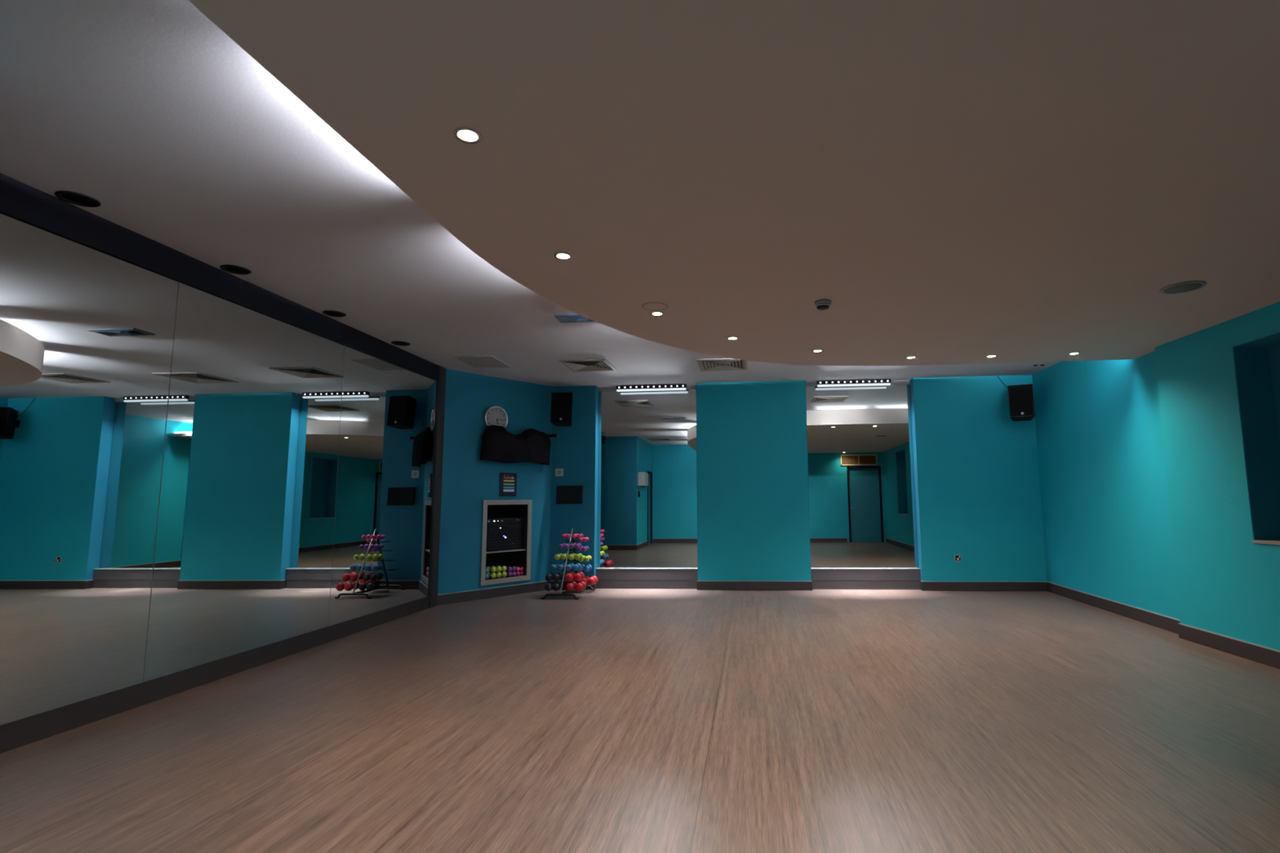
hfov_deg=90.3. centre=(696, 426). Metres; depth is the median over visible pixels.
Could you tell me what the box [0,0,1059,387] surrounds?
ceiling
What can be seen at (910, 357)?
recessed light
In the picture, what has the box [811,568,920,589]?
plinth
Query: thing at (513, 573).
dumbbell
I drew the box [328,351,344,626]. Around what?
trim
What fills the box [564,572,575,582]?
dumbbell
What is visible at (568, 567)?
dumbbell
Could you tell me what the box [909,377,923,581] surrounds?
wall
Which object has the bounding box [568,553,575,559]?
dumbbell
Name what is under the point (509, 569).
dumbbell
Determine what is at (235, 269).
recessed light
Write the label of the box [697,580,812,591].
baseboard
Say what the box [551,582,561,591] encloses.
dumbbell
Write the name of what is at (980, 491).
wall
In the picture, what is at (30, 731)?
baseboard
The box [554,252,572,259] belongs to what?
recessed light
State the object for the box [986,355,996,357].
recessed light
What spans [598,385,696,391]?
trim
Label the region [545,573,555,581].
dumbbell
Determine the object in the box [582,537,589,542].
dumbbell
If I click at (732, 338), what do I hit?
recessed light
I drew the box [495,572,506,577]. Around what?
dumbbell
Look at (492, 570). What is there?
dumbbell
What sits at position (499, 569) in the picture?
dumbbell
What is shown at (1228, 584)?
wall
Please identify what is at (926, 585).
baseboard
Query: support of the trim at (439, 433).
attached to the wall
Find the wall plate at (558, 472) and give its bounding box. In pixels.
[555,468,563,475]
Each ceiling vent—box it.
[553,314,594,323]
[559,359,617,371]
[696,358,747,371]
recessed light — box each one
[54,191,101,207]
[219,264,251,274]
[322,310,346,317]
[391,341,410,346]
[453,127,481,143]
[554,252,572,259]
[650,311,663,315]
[726,336,737,340]
[812,349,822,352]
[906,355,915,359]
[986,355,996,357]
[1068,351,1079,355]
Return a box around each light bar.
[616,383,686,391]
[816,378,891,386]
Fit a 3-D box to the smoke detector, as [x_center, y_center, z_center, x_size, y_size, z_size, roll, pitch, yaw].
[0.926,-0.890,4.652,0.120,0.055,0.120,-1,-7,5]
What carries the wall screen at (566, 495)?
attached to the wall at (576, 442)
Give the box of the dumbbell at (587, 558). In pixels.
[583,555,591,561]
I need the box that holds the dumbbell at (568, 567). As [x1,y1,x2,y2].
[565,563,573,571]
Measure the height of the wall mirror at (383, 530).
2.730 m
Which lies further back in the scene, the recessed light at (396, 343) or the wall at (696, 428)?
the wall at (696, 428)
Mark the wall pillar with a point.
(753, 497)
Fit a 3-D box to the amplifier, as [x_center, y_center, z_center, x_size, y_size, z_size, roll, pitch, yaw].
[-2.850,1.647,9.136,0.352,0.264,0.610,-6,-9,38]
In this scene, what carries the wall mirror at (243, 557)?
attached to the wall
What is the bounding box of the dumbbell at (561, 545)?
[559,542,564,548]
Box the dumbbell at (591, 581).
[586,576,597,585]
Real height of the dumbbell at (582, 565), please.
0.089 m
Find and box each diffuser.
[616,387,685,391]
[817,382,890,386]
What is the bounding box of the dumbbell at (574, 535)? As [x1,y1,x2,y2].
[572,533,577,538]
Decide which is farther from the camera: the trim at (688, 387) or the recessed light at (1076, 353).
the trim at (688, 387)
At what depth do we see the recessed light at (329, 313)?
5.96 m
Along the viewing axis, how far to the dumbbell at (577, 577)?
8.63 m
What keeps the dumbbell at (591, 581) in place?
on the dumbbell rack
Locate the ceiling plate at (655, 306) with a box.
[641,302,667,311]
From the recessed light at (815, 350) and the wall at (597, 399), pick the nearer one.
the recessed light at (815, 350)
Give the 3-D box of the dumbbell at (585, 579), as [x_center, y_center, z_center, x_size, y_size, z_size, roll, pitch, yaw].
[-1.633,2.244,9.226,0.116,0.114,0.232,-1,-7,5]
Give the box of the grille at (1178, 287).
[1163,283,1202,293]
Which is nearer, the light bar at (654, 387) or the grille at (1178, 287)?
the grille at (1178, 287)
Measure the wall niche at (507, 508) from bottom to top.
1.155 m
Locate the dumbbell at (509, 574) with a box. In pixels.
[503,571,512,577]
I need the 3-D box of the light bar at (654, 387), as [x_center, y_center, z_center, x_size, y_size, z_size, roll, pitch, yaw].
[-0.698,-0.596,9.742,1.090,0.093,0.064,-1,-7,5]
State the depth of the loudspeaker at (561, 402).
9.38 m
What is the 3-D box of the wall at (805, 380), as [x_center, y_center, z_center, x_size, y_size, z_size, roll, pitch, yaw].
[1.654,0.850,9.431,0.006,3.080,0.200,-1,-7,5]
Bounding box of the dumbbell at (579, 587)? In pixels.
[574,581,586,591]
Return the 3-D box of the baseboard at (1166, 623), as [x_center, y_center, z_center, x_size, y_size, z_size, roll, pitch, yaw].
[4.739,2.064,7.369,0.016,0.135,3.071,-1,-7,6]
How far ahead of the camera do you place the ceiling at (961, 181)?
2.66 m
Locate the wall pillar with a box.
[696,380,811,581]
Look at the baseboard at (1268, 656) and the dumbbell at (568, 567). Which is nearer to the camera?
the baseboard at (1268, 656)
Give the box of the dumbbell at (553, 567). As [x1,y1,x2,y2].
[550,563,559,571]
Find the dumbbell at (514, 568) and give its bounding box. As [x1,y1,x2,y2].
[506,566,516,571]
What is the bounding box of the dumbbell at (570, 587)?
[565,581,577,591]
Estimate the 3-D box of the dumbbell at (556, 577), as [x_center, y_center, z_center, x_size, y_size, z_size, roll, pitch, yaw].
[-1.917,2.078,8.749,0.100,0.098,0.212,-1,-7,5]
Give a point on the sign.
(508, 481)
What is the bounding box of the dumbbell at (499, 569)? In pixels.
[490,565,502,572]
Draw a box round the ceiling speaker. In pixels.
[1159,280,1206,294]
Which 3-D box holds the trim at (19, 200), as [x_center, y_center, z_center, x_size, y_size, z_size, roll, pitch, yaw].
[-3.570,-1.003,5.578,0.034,0.208,5.760,-1,-7,4]
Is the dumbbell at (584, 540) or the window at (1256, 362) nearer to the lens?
the window at (1256, 362)
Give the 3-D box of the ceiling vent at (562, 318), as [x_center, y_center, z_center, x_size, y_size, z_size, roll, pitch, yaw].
[-1.108,-1.052,6.159,0.500,0.017,0.240,-1,-7,5]
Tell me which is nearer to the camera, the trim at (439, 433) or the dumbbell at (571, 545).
the trim at (439, 433)
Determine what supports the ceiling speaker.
attached to the ceiling at (961, 181)
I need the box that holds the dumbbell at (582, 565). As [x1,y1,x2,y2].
[577,564,584,571]
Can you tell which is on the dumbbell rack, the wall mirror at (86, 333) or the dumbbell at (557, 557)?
the dumbbell at (557, 557)
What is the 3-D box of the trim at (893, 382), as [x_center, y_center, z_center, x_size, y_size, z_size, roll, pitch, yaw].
[2.433,-0.653,9.627,1.568,0.061,0.024,-1,-7,5]
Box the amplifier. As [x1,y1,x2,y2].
[486,530,524,551]
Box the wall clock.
[484,405,508,427]
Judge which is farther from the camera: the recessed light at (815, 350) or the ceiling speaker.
the recessed light at (815, 350)
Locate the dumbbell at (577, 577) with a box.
[573,572,584,582]
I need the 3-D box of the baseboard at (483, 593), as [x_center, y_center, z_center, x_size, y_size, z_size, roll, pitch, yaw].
[-2.768,2.295,8.783,0.016,0.135,1.796,-6,-9,38]
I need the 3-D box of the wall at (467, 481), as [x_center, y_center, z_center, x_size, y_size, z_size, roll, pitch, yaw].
[-3.037,0.856,9.140,0.620,3.080,1.866,-6,-9,38]
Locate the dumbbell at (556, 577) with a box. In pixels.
[552,573,563,581]
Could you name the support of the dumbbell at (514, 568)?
on the dumbbell at (513, 573)
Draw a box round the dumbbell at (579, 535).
[577,533,583,538]
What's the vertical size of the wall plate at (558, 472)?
0.115 m
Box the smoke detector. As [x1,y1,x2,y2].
[814,298,831,310]
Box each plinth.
[595,568,697,589]
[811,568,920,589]
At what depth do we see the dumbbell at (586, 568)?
9.17 m
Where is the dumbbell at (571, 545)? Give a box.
[568,542,575,548]
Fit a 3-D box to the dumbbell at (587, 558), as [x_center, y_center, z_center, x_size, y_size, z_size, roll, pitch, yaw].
[-1.590,1.928,9.244,0.082,0.081,0.191,-1,-7,5]
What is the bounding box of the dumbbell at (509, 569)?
[506,567,512,572]
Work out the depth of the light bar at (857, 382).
9.46 m
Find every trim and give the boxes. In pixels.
[0,173,444,383]
[142,281,179,682]
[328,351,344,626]
[428,365,446,608]
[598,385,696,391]
[805,380,910,386]
[1251,539,1279,545]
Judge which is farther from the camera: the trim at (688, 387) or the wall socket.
the trim at (688, 387)
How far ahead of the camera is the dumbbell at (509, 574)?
9.01 m
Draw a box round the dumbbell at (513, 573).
[506,571,516,576]
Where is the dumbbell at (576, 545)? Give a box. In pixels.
[574,542,582,548]
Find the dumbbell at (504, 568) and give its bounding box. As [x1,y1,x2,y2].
[495,565,506,571]
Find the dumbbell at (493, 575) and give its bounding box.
[487,573,496,578]
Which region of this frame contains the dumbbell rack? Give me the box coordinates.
[541,528,597,599]
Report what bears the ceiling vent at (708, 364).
in the ceiling at (148, 110)
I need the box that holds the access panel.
[452,355,511,367]
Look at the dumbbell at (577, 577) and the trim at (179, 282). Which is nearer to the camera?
the trim at (179, 282)
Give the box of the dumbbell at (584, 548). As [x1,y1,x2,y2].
[582,546,588,551]
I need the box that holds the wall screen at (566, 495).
[555,485,583,504]
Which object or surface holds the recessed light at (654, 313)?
in the ceiling at (961, 181)
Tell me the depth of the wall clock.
8.98 m
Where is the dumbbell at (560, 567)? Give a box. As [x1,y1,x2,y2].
[556,563,564,571]
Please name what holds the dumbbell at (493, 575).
on the wall niche at (507, 508)
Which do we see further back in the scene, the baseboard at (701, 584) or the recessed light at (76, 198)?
the baseboard at (701, 584)
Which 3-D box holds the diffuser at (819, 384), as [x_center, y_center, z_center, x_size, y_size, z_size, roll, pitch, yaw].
[2.351,-0.620,9.482,1.070,0.028,0.044,-1,-7,5]
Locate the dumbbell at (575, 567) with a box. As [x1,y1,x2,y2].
[572,563,581,571]
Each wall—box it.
[437,368,552,594]
[549,385,595,580]
[593,386,599,576]
[696,427,697,567]
[804,380,811,580]
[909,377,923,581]
[913,374,1047,581]
[1032,351,1180,620]
[1154,301,1279,650]
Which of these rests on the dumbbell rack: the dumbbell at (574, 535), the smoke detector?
the dumbbell at (574, 535)
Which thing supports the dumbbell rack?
on the floor
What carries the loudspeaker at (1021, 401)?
attached to the wall at (980, 491)
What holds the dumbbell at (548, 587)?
on the dumbbell rack
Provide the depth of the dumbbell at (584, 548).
9.16 m
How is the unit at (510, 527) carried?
on the amplifier
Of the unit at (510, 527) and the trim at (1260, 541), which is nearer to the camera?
the trim at (1260, 541)
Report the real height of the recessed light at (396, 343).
0.010 m
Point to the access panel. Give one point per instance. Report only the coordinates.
(473, 361)
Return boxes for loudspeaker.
[550,392,572,426]
[1007,383,1035,421]
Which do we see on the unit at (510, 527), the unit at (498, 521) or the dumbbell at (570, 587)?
the unit at (498, 521)
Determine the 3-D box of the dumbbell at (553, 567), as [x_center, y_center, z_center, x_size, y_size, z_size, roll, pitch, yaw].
[-1.977,1.961,8.836,0.090,0.089,0.201,-1,-7,5]
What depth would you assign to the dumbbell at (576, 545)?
8.90 m
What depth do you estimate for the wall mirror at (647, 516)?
9.73 m
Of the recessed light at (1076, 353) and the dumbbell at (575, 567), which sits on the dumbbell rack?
the dumbbell at (575, 567)
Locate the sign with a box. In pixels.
[499,472,516,496]
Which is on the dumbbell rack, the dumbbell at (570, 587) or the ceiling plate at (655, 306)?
the dumbbell at (570, 587)
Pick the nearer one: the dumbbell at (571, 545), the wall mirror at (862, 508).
the dumbbell at (571, 545)
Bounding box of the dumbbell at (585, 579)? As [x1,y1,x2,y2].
[578,576,589,583]
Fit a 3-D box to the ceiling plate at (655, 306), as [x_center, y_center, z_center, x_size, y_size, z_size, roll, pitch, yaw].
[-0.312,-0.895,4.729,0.194,0.005,0.194,-1,-7,5]
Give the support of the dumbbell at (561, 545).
on the dumbbell rack
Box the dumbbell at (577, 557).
[574,553,582,559]
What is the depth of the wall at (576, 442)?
9.65 m
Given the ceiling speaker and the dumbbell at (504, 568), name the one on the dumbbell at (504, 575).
the dumbbell at (504, 568)
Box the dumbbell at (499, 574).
[490,572,501,577]
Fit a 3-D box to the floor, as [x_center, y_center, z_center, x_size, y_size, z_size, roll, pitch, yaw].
[0.495,1.868,4.287,10.000,0.120,11.400,-1,-7,5]
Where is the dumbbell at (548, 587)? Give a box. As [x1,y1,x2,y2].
[544,582,554,591]
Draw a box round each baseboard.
[0,597,429,753]
[437,580,549,605]
[549,580,1047,591]
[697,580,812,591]
[1046,581,1180,634]
[1178,623,1279,669]
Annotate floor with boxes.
[0,588,1279,852]
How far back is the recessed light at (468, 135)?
2.50 m
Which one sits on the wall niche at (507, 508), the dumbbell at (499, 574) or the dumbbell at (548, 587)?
the dumbbell at (499, 574)
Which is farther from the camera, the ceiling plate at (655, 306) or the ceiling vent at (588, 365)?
the ceiling vent at (588, 365)
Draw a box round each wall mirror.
[0,212,178,725]
[143,281,344,682]
[328,345,437,626]
[597,389,697,568]
[805,384,918,568]
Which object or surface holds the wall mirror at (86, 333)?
attached to the wall
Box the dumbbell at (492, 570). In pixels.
[485,566,496,573]
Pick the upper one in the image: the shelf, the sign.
the sign
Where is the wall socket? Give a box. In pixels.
[954,555,961,561]
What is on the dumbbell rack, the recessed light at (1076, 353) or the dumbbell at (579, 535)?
the dumbbell at (579, 535)
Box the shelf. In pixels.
[486,549,525,553]
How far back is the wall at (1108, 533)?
7.27 m
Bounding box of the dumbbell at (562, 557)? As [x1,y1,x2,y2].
[560,553,568,559]
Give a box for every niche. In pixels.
[480,499,532,586]
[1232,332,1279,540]
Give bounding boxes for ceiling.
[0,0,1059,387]
[188,0,1279,365]
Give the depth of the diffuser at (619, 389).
9.73 m
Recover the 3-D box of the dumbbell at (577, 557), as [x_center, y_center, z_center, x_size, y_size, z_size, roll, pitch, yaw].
[-1.656,1.827,8.893,0.082,0.081,0.191,-1,-7,5]
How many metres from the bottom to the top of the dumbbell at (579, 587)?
0.114 m
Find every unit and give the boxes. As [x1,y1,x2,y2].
[486,524,524,532]
[487,517,524,525]
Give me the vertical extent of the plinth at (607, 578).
0.297 m
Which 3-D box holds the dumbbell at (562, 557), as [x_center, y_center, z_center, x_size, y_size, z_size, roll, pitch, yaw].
[-1.854,1.831,8.909,0.082,0.081,0.191,-1,-7,5]
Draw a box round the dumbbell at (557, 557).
[554,553,561,559]
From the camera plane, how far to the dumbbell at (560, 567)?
8.74 m
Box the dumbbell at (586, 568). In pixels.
[582,564,591,571]

